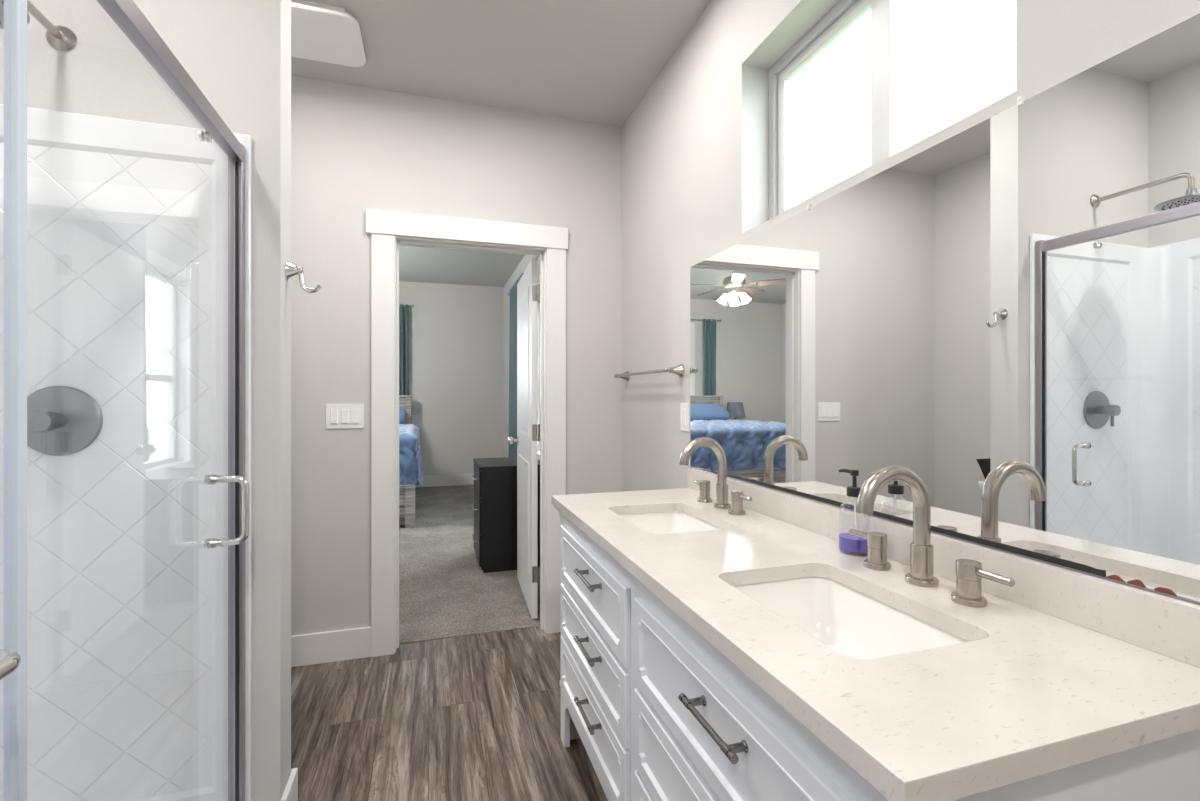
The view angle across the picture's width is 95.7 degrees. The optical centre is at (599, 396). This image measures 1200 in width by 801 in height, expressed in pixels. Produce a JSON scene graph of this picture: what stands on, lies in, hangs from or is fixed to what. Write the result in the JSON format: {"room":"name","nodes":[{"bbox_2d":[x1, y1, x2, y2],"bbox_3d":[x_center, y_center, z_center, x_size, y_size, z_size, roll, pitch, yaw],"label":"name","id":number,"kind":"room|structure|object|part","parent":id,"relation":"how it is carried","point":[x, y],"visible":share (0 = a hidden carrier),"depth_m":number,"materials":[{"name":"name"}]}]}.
{"room":"bathroom","nodes":[
{"label":"bathroom","id":0,"kind":"room"},
{"bbox_2d":[0,0,297,800],"bbox_3d":[-1.297,-0.121,1.429,0.868,2.740,0.135,0,0,-17],"label":"wall","id":1,"kind":"structure","parent":0,"point":[237,53],"depth_m":1.47,"materials":[{"name":"grey paint"}]},
{"bbox_2d":[0,0,76,50],"bbox_3d":[-1.270,-0.842,1.140,0.210,0.156,0.434,0,0,-17],"label":"shower","id":2,"kind":"object","parent":1,"relation":"attached to","point":[62,38],"visible":0.67,"depth_m":1.33,"materials":[{"name":"silver metal"}]},
{"bbox_3d":[-1.282,-0.860,1.180,0.019,0.076,0.326,0,0,-17],"label":"arm","id":3,"kind":"part","parent":2,"relation":"part of","materials":[{"name":"silver metal"}]},
{"bbox_2d":[284,261,321,292],"bbox_3d":[-0.854,-0.345,1.569,0.091,0.089,0.053,0,0,-17],"label":"robe hook","id":4,"kind":"object","parent":1,"relation":"attached to","point":[291,270],"visible":1,"depth_m":1.56,"materials":[{"name":"silver metal"}]},
{"bbox_2d":[291,485,607,800],"bbox_3d":[-2.269,1.296,2.863,5.005,0.104,9.219,0,0,-17],"label":"floor","id":5,"kind":"structure","parent":0,"point":[476,717],"depth_m":2.23,"materials":[{"name":"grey wood"}]},
{"bbox_2d":[0,104,251,800],"bbox_3d":[-1.059,0.273,0.583,0.814,1.950,1.621,0,0,-17],"label":"shower surround","id":6,"kind":"object","parent":5,"relation":"on","point":[127,220],"visible":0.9,"depth_m":1.38,"materials":[{"name":"white plastic"}]},
{"bbox_2d":[27,386,102,455],"bbox_3d":[-1.321,0.059,1.302,0.172,0.172,0.079,0,0,-17],"label":"shower valve","id":7,"kind":"object","parent":6,"relation":"attached to","point":[61,420],"visible":0.92,"depth_m":1.33,"materials":[{"name":"grey metal"}]},
{"bbox_3d":[-1.314,0.104,1.283,0.012,0.052,0.012,0,0,-17],"label":"lever","id":8,"kind":"part","parent":7,"relation":"part of","materials":[{"name":"grey metal"}]},
{"bbox_3d":[-1.319,0.059,1.299,0.048,0.048,0.071,0,0,-17],"label":"knob","id":9,"kind":"part","parent":7,"relation":"part of","materials":[{"name":"grey metal"}]},
{"bbox_2d":[96,0,245,800],"bbox_3d":[-0.724,0.225,0.687,0.047,1.786,1.591,0,0,-17],"label":"shower door frame","id":10,"kind":"structure","parent":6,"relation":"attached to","point":[126,14],"depth_m":1.42,"materials":[{"name":"silver metal"}]},
{"bbox_2d":[0,0,26,800],"bbox_3d":[-0.568,0.240,0.322,0.076,1.709,0.734,0,0,-17],"label":"shower door","id":11,"kind":"structure","parent":10,"relation":"attached to","point":[13,661],"depth_m":0.65,"materials":[{"name":"clear glass"}]},
{"bbox_2d":[4,0,249,800],"bbox_3d":[-0.806,0.240,1.047,0.090,1.709,0.788,0,0,-17],"label":"shower door","id":12,"kind":"structure","parent":10,"relation":"attached to","point":[206,136],"depth_m":0.66,"materials":[{"name":"clear glass"}]},
{"bbox_3d":[-0.880,0.269,1.283,0.090,0.175,0.025,0,0,-17],"label":"handle","id":13,"kind":"part","parent":12,"relation":"part of","materials":[{"name":"silver metal"}]},
{"bbox_3d":[-0.722,-0.638,0.688,0.028,0.042,1.588,0,0,-17],"label":"header rail","id":14,"kind":"part","parent":10,"relation":"part of","materials":[{"name":"silver metal"}]},
{"bbox_2d":[399,395,414,527],"bbox_3d":[-3.249,0.612,5.907,2.400,1.266,2.275,0,0,-17],"label":"bed","id":15,"kind":"object","parent":5,"relation":"on","point":[406,492],"visible":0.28,"depth_m":5.17,"materials":[{"name":"grey wood"}]},
{"bbox_3d":[-2.921,0.994,4.855,2.220,0.310,0.040,0,0,-17],"label":"footboard","id":16,"kind":"part","parent":15,"relation":"part of","materials":[{"name":"grey wood"}]},
{"bbox_2d":[399,407,405,423],"bbox_3d":[-2.938,0.243,6.856,0.920,0.273,0.367,0,0,-17],"label":"pillow","id":17,"kind":"object","parent":15,"relation":"on","point":[402,413],"visible":0.1,"depth_m":6.91,"materials":[{"name":"blue fabric"}]},
{"bbox_3d":[-3.574,0.612,6.948,2.220,1.266,0.095,0,0,-17],"label":"headboard","id":18,"kind":"part","parent":15,"relation":"part of","materials":[{"name":"grey wood"}]},
{"bbox_3d":[-1.821,1.042,5.209,0.090,0.406,0.090,0,0,-17],"label":"leg","id":19,"kind":"part","parent":15,"relation":"part of","materials":[{"name":"grey wood"}]},
{"bbox_2d":[399,424,422,485],"bbox_3d":[-3.171,0.589,5.636,2.557,0.523,1.761,0,0,-17],"label":"comforter","id":20,"kind":"object","parent":15,"relation":"on","point":[410,457],"visible":0.18,"depth_m":5.21,"materials":[{"name":"blue fabric"}]},
{"bbox_2d":[472,457,539,572],"bbox_3d":[-0.713,0.868,4.146,0.509,0.753,0.570,0,0,-17],"label":"dresser","id":21,"kind":"object","parent":5,"relation":"on","point":[495,479],"visible":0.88,"depth_m":3.87,"materials":[{"name":"black paint"}]},
{"bbox_3d":[-0.920,0.631,4.081,0.018,0.215,0.530,0,0,-17],"label":"drawer","id":22,"kind":"part","parent":21,"relation":"part of","materials":[{"name":"black paint"}]},
{"bbox_3d":[-0.920,0.859,4.081,0.018,0.220,0.530,0,0,-17],"label":"drawer","id":23,"kind":"part","parent":21,"relation":"part of","materials":[{"name":"black paint"}]},
{"bbox_3d":[-0.920,1.089,4.081,0.018,0.220,0.530,0,0,-17],"label":"drawer","id":24,"kind":"part","parent":21,"relation":"part of","materials":[{"name":"black paint"}]},
{"bbox_2d":[554,506,1199,800],"bbox_3d":[0.324,0.820,1.336,0.594,0.856,1.542,0,0,-17],"label":"vanity cabinet","id":25,"kind":"object","parent":5,"relation":"on","point":[658,712],"visible":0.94,"depth_m":0.99,"materials":[{"name":"white paint"}]},
{"bbox_3d":[-0.033,0.905,1.551,0.042,0.017,0.172,0,0,-17],"label":"handle","id":26,"kind":"part","parent":25,"relation":"part of","materials":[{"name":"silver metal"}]},
{"bbox_3d":[-0.033,0.722,1.551,0.042,0.017,0.172,0,0,-17],"label":"handle","id":27,"kind":"part","parent":25,"relation":"part of","materials":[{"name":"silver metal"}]},
{"bbox_3d":[-0.033,0.520,1.551,0.042,0.017,0.172,0,0,-17],"label":"handle","id":28,"kind":"part","parent":25,"relation":"part of","materials":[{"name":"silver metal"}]},
{"bbox_3d":[-0.025,0.935,1.615,0.036,0.176,0.672,0,0,-17],"label":"drawer","id":29,"kind":"part","parent":25,"relation":"part of","materials":[{"name":"white paint"}]},
{"bbox_3d":[-0.025,0.748,1.615,0.036,0.175,0.672,0,0,-17],"label":"drawer","id":30,"kind":"part","parent":25,"relation":"part of","materials":[{"name":"white paint"}]},
{"bbox_3d":[-0.025,0.551,1.615,0.036,0.191,0.672,0,0,-17],"label":"drawer","id":31,"kind":"part","parent":25,"relation":"part of","materials":[{"name":"white paint"}]},
{"bbox_3d":[0.195,0.935,0.911,0.036,0.176,0.683,0,0,-17],"label":"drawer","id":32,"kind":"part","parent":25,"relation":"part of","materials":[{"name":"white paint"}]},
{"bbox_3d":[0.195,0.748,0.911,0.036,0.175,0.683,0,0,-17],"label":"drawer","id":33,"kind":"part","parent":25,"relation":"part of","materials":[{"name":"white paint"}]},
{"bbox_3d":[0.089,0.739,1.263,0.023,0.693,1.520,0,0,-17],"label":"frame","id":34,"kind":"part","parent":25,"relation":"part of","materials":[{"name":"white paint"}]},
{"bbox_3d":[0.181,0.520,0.866,0.042,0.017,0.172,0,0,-17],"label":"handle","id":35,"kind":"part","parent":25,"relation":"part of","materials":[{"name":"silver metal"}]},
{"bbox_3d":[0.073,0.417,1.257,0.028,0.050,1.542,0,0,-17],"label":"cornice","id":36,"kind":"part","parent":25,"relation":"part of","materials":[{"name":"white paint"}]},
{"bbox_3d":[0.195,0.551,0.911,0.036,0.191,0.683,0,0,-17],"label":"drawer","id":37,"kind":"part","parent":25,"relation":"part of","materials":[{"name":"white paint"}]},
{"bbox_2d":[552,468,1199,800],"bbox_3d":[0.330,0.337,1.346,0.582,0.108,1.570,0,0,-17],"label":"countertop","id":38,"kind":"structure","parent":25,"relation":"on","point":[1060,668],"depth_m":0.77,"materials":[{"name":"white stone"}]},
{"bbox_2d":[619,511,720,533],"bbox_3d":[0.206,0.465,1.647,0.316,0.146,0.428,0,0,-17],"label":"sink","id":39,"kind":"object","parent":38,"relation":"in","point":[670,522],"visible":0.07,"depth_m":1.83,"materials":[{"name":"white ceramic"}]},
{"bbox_2d":[679,437,751,514],"bbox_3d":[0.341,0.246,1.764,0.182,0.230,0.357,0,0,-17],"label":"faucet","id":40,"kind":"object","parent":38,"relation":"on","point":[736,496],"visible":1,"depth_m":1.76,"materials":[{"name":"silver metal"}]},
{"bbox_3d":[0.335,0.210,1.762,0.168,0.158,0.030,0,0,-17],"label":"spout","id":41,"kind":"part","parent":40,"relation":"part of","materials":[{"name":"silver metal"}]},
{"bbox_3d":[0.362,0.326,1.879,0.053,0.070,0.053,0,0,-17],"label":"handle","id":42,"kind":"part","parent":40,"relation":"part of","materials":[{"name":"silver metal"}]},
{"bbox_3d":[0.401,0.324,1.783,0.057,0.074,0.057,0,0,-17],"label":"spout","id":43,"kind":"part","parent":40,"relation":"part of","materials":[{"name":"silver metal"}]},
{"bbox_3d":[0.424,0.326,1.682,0.053,0.070,0.053,0,0,-17],"label":"handle","id":44,"kind":"part","parent":40,"relation":"part of","materials":[{"name":"silver metal"}]},
{"bbox_3d":[0.437,0.303,1.638,0.014,0.013,0.060,0,0,-17],"label":"lever","id":45,"kind":"part","parent":40,"relation":"part of","materials":[{"name":"silver metal"}]},
{"bbox_2d":[733,576,969,658],"bbox_3d":[0.418,0.465,0.968,0.316,0.146,0.432,0,0,-17],"label":"sink","id":46,"kind":"object","parent":38,"relation":"in","point":[853,623],"visible":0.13,"depth_m":1.11,"materials":[{"name":"white ceramic"}]},
{"bbox_2d":[838,468,870,553],"bbox_3d":[0.593,0.265,1.264,0.072,0.192,0.072,0,0,27],"label":"soap dispenser","id":47,"kind":"object","parent":38,"relation":"on","point":[847,542],"visible":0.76,"depth_m":1.25,"materials":[{"name":"clear glass"}]},
{"bbox_2d":[849,465,1014,607],"bbox_3d":[0.568,0.246,1.040,0.182,0.230,0.357,0,0,-17],"label":"faucet","id":48,"kind":"object","parent":38,"relation":"on","point":[970,573],"visible":1,"depth_m":1.04,"materials":[{"name":"silver metal"}]},
{"bbox_3d":[0.575,0.303,1.198,0.014,0.013,0.060,0,0,-17],"label":"lever","id":49,"kind":"part","parent":48,"relation":"part of","materials":[{"name":"silver metal"}]},
{"bbox_3d":[0.589,0.326,1.154,0.053,0.070,0.053,0,0,-17],"label":"handle","id":50,"kind":"part","parent":48,"relation":"part of","materials":[{"name":"silver metal"}]},
{"bbox_3d":[0.561,0.210,1.038,0.168,0.158,0.030,0,0,-17],"label":"spout","id":51,"kind":"part","parent":48,"relation":"part of","materials":[{"name":"silver metal"}]},
{"bbox_3d":[0.627,0.324,1.058,0.057,0.074,0.057,0,0,-17],"label":"spout","id":52,"kind":"part","parent":48,"relation":"part of","materials":[{"name":"silver metal"}]},
{"bbox_3d":[0.650,0.326,0.957,0.053,0.070,0.053,0,0,-17],"label":"handle","id":53,"kind":"part","parent":48,"relation":"part of","materials":[{"name":"silver metal"}]},
{"bbox_3d":[0.664,0.303,0.914,0.014,0.013,0.060,0,0,-17],"label":"lever","id":54,"kind":"part","parent":48,"relation":"part of","materials":[{"name":"silver metal"}]},
{"bbox_2d":[399,281,503,475],"bbox_3d":[-3.655,-0.222,7.196,4.704,2.940,0.120,0,0,-17],"label":"wall","id":55,"kind":"structure","parent":0,"point":[456,332],"depth_m":7.64,"materials":[{"name":"grey paint"}]},
{"bbox_2d":[415,474,473,486],"bbox_3d":[-3.635,1.167,7.132,4.704,0.156,0.015,0,0,-17],"label":"baseboard","id":56,"kind":"structure","parent":55,"relation":"attached to","point":[454,479],"depth_m":7.59,"materials":[{"name":"white paint"}]},
{"bbox_3d":[-3.635,-1.237,7.089,2.296,0.043,0.096,0,0,-17],"label":"curtain rod","id":57,"kind":"object","parent":55,"relation":"attached to","visible":0},
{"bbox_2d":[399,304,408,397],"bbox_3d":[-2.691,-0.501,7.355,0.189,1.500,0.084,0,0,-17],"label":"curtain","id":58,"kind":"object","parent":57,"relation":"hanging from","point":[403,311],"visible":0.51,"depth_m":7.36,"materials":[{"name":"teal fabric"}]},
{"bbox_2d":[291,75,620,635],"bbox_3d":[-2.144,-0.222,2.357,4.704,2.940,0.115,0,0,-17],"label":"wall","id":59,"kind":"structure","parent":0,"point":[355,149],"depth_m":2.62,"materials":[{"name":"grey paint"}]},
{"bbox_2d":[291,626,370,666],"bbox_3d":[-1.565,1.177,2.470,0.975,0.142,0.015,0,0,-17],"label":"baseboard","id":60,"kind":"structure","parent":59,"relation":"attached to","point":[355,643],"depth_m":2.56,"materials":[{"name":"white paint"}]},
{"bbox_2d":[326,404,363,428],"bbox_3d":[-1.212,0.091,2.581,0.166,0.117,0.012,0,0,-17],"label":"light switch","id":61,"kind":"object","parent":59,"relation":"attached to","point":[338,416],"visible":1,"depth_m":2.58,"materials":[{"name":"white plastic"}]},
{"bbox_2d":[366,209,567,656],"bbox_3d":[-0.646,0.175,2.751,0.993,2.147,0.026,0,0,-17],"label":"trim","id":62,"kind":"structure","parent":59,"relation":"attached to","point":[383,226],"depth_m":2.64,"materials":[{"name":"white paint"}]},
{"bbox_2d":[508,259,539,618],"bbox_3d":[-0.455,0.233,3.365,0.171,2.004,0.736,0,0,-15],"label":"door","id":63,"kind":"structure","parent":59,"relation":"in","point":[528,288],"depth_m":3.13,"materials":[{"name":"white paint"}]},
{"bbox_3d":[-0.534,0.293,3.658,0.171,0.064,0.064,0,0,-15],"label":"handle","id":64,"kind":"part","parent":63,"relation":"part of","materials":[{"name":"silver metal"}]},
{"bbox_2d":[399,245,524,286],"bbox_3d":[-2.880,-1.633,4.818,5.005,0.100,5.122,0,0,-17],"label":"ceiling","id":65,"kind":"structure","parent":0,"point":[416,263],"depth_m":6.54,"materials":[{"name":"grey paint"}]},
{"bbox_2d":[291,0,710,126],"bbox_3d":[-0.334,-1.542,0.776,2.555,0.100,4.082,0,0,-17],"label":"ceiling","id":66,"kind":"structure","parent":0,"point":[593,61],"depth_m":2.35,"materials":[{"name":"grey paint"}]},
{"bbox_2d":[291,0,365,66],"bbox_3d":[-1.153,-1.474,2.203,0.352,0.034,0.350,0,0,-17],"label":"exhaust fan","id":67,"kind":"object","parent":66,"relation":"attached to","point":[320,32],"visible":0.79,"depth_m":2.19,"materials":[{"name":"white plastic"}]},
{"bbox_2d":[291,0,344,11],"bbox_3d":[-1.105,-1.482,2.050,0.262,0.017,0.012,0,0,-17],"label":"grille","id":68,"kind":"object","parent":67,"relation":"attached to","point":[296,5],"depth_m":2.05,"materials":[{"name":"white plastic"}]},
{"bbox_2d":[504,0,1199,604],"bbox_3d":[0.018,-0.222,3.630,0.182,2.940,9.119,0,0,-17],"label":"wall","id":69,"kind":"structure","parent":0,"point":[695,146],"depth_m":2.09,"materials":[{"name":"grey paint"}]},
{"bbox_2d":[614,364,684,380],"bbox_3d":[0.210,-0.112,2.580,0.076,0.055,0.721,0,0,-17],"label":"towel bar","id":70,"kind":"object","parent":69,"relation":"attached to","point":[679,370],"visible":1,"depth_m":2.36,"materials":[{"name":"silver metal"}]},
{"bbox_3d":[0.113,-0.112,2.891,0.076,0.055,0.055,0,0,-17],"label":"post","id":71,"kind":"part","parent":70,"relation":"part of","materials":[{"name":"silver metal"}]},
{"bbox_3d":[0.186,-0.112,2.573,0.021,0.021,0.721,0,0,-17],"label":"rail","id":72,"kind":"part","parent":70,"relation":"part of","materials":[{"name":"silver metal"}]},
{"bbox_3d":[0.307,-0.112,2.270,0.076,0.055,0.055,0,0,-17],"label":"post","id":73,"kind":"part","parent":70,"relation":"part of","materials":[{"name":"silver metal"}]},
{"bbox_2d":[680,403,688,431],"bbox_3d":[0.350,0.084,2.248,0.009,0.116,0.076,0,0,-17],"label":"wall outlet","id":74,"kind":"object","parent":69,"relation":"attached to","point":[684,407],"visible":1,"depth_m":2.24,"materials":[{"name":"white plastic"}]},
{"bbox_2d":[682,409,685,425],"bbox_3d":[0.348,0.084,2.247,0.005,0.068,0.033,0,0,-17],"label":"socket","id":75,"kind":"object","parent":74,"relation":"attached to","point":[683,410],"depth_m":2.25,"materials":[{"name":"white plastic"}]},
{"bbox_2d":[769,0,899,219],"bbox_3d":[0.752,-0.841,1.454,0.075,0.577,0.904,0,0,-17],"label":"window","id":76,"kind":"structure","parent":69,"relation":"in","point":[885,14],"depth_m":1.55,"materials":[{"name":"grey plastic"}]},
{"bbox_3d":[0.830,-0.841,1.259,0.025,0.511,0.421,0,0,-17],"label":"sash","id":77,"kind":"part","parent":76,"relation":"part of","materials":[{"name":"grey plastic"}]},
{"bbox_2d":[687,468,1199,667],"bbox_3d":[0.590,0.322,1.428,0.020,0.078,1.570,0,0,-17],"label":"backsplash","id":78,"kind":"structure","parent":69,"relation":"attached to","point":[1164,625],"depth_m":0.91,"materials":[{"name":"white stone"}]},
{"bbox_2d":[689,13,1199,603],"bbox_3d":[0.602,-0.126,1.436,0.010,0.817,1.598,0,0,-17],"label":"wall mirror","id":79,"kind":"object","parent":69,"relation":"attached to","point":[1004,314],"visible":1,"depth_m":0.98,"materials":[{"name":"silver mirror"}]},
{"bbox_3d":[-0.678,-1.272,5.383,0.100,0.043,2.828,0,0,-17],"label":"curtain rod","id":80,"kind":"object","parent":69,"relation":"attached to","visible":0},
{"bbox_2d":[508,273,522,456],"bbox_3d":[-0.936,-0.146,6.121,0.084,2.290,1.004,0,0,-17],"label":"curtain","id":81,"kind":"object","parent":80,"relation":"hanging from","point":[513,291],"visible":0.41,"depth_m":6.25,"materials":[{"name":"teal fabric"}]},
{"label":"outside","id":82,"kind":"structure","parent":0,"visible":0},
{"bbox_3d":[4.356,1.523,12.885,44.000,0.150,38.000,0,0,-17],"label":"ground","id":83,"kind":"structure","parent":82,"visible":0},
{"bbox_2d":[792,175,834,200],"bbox_3d":[4.418,-1.696,12.534,5.159,6.496,5.257,0,0,-17],"label":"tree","id":84,"kind":"object","parent":83,"relation":"on","point":[801,196],"visible":0.02,"depth_m":11.82,"materials":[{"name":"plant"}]}
]}

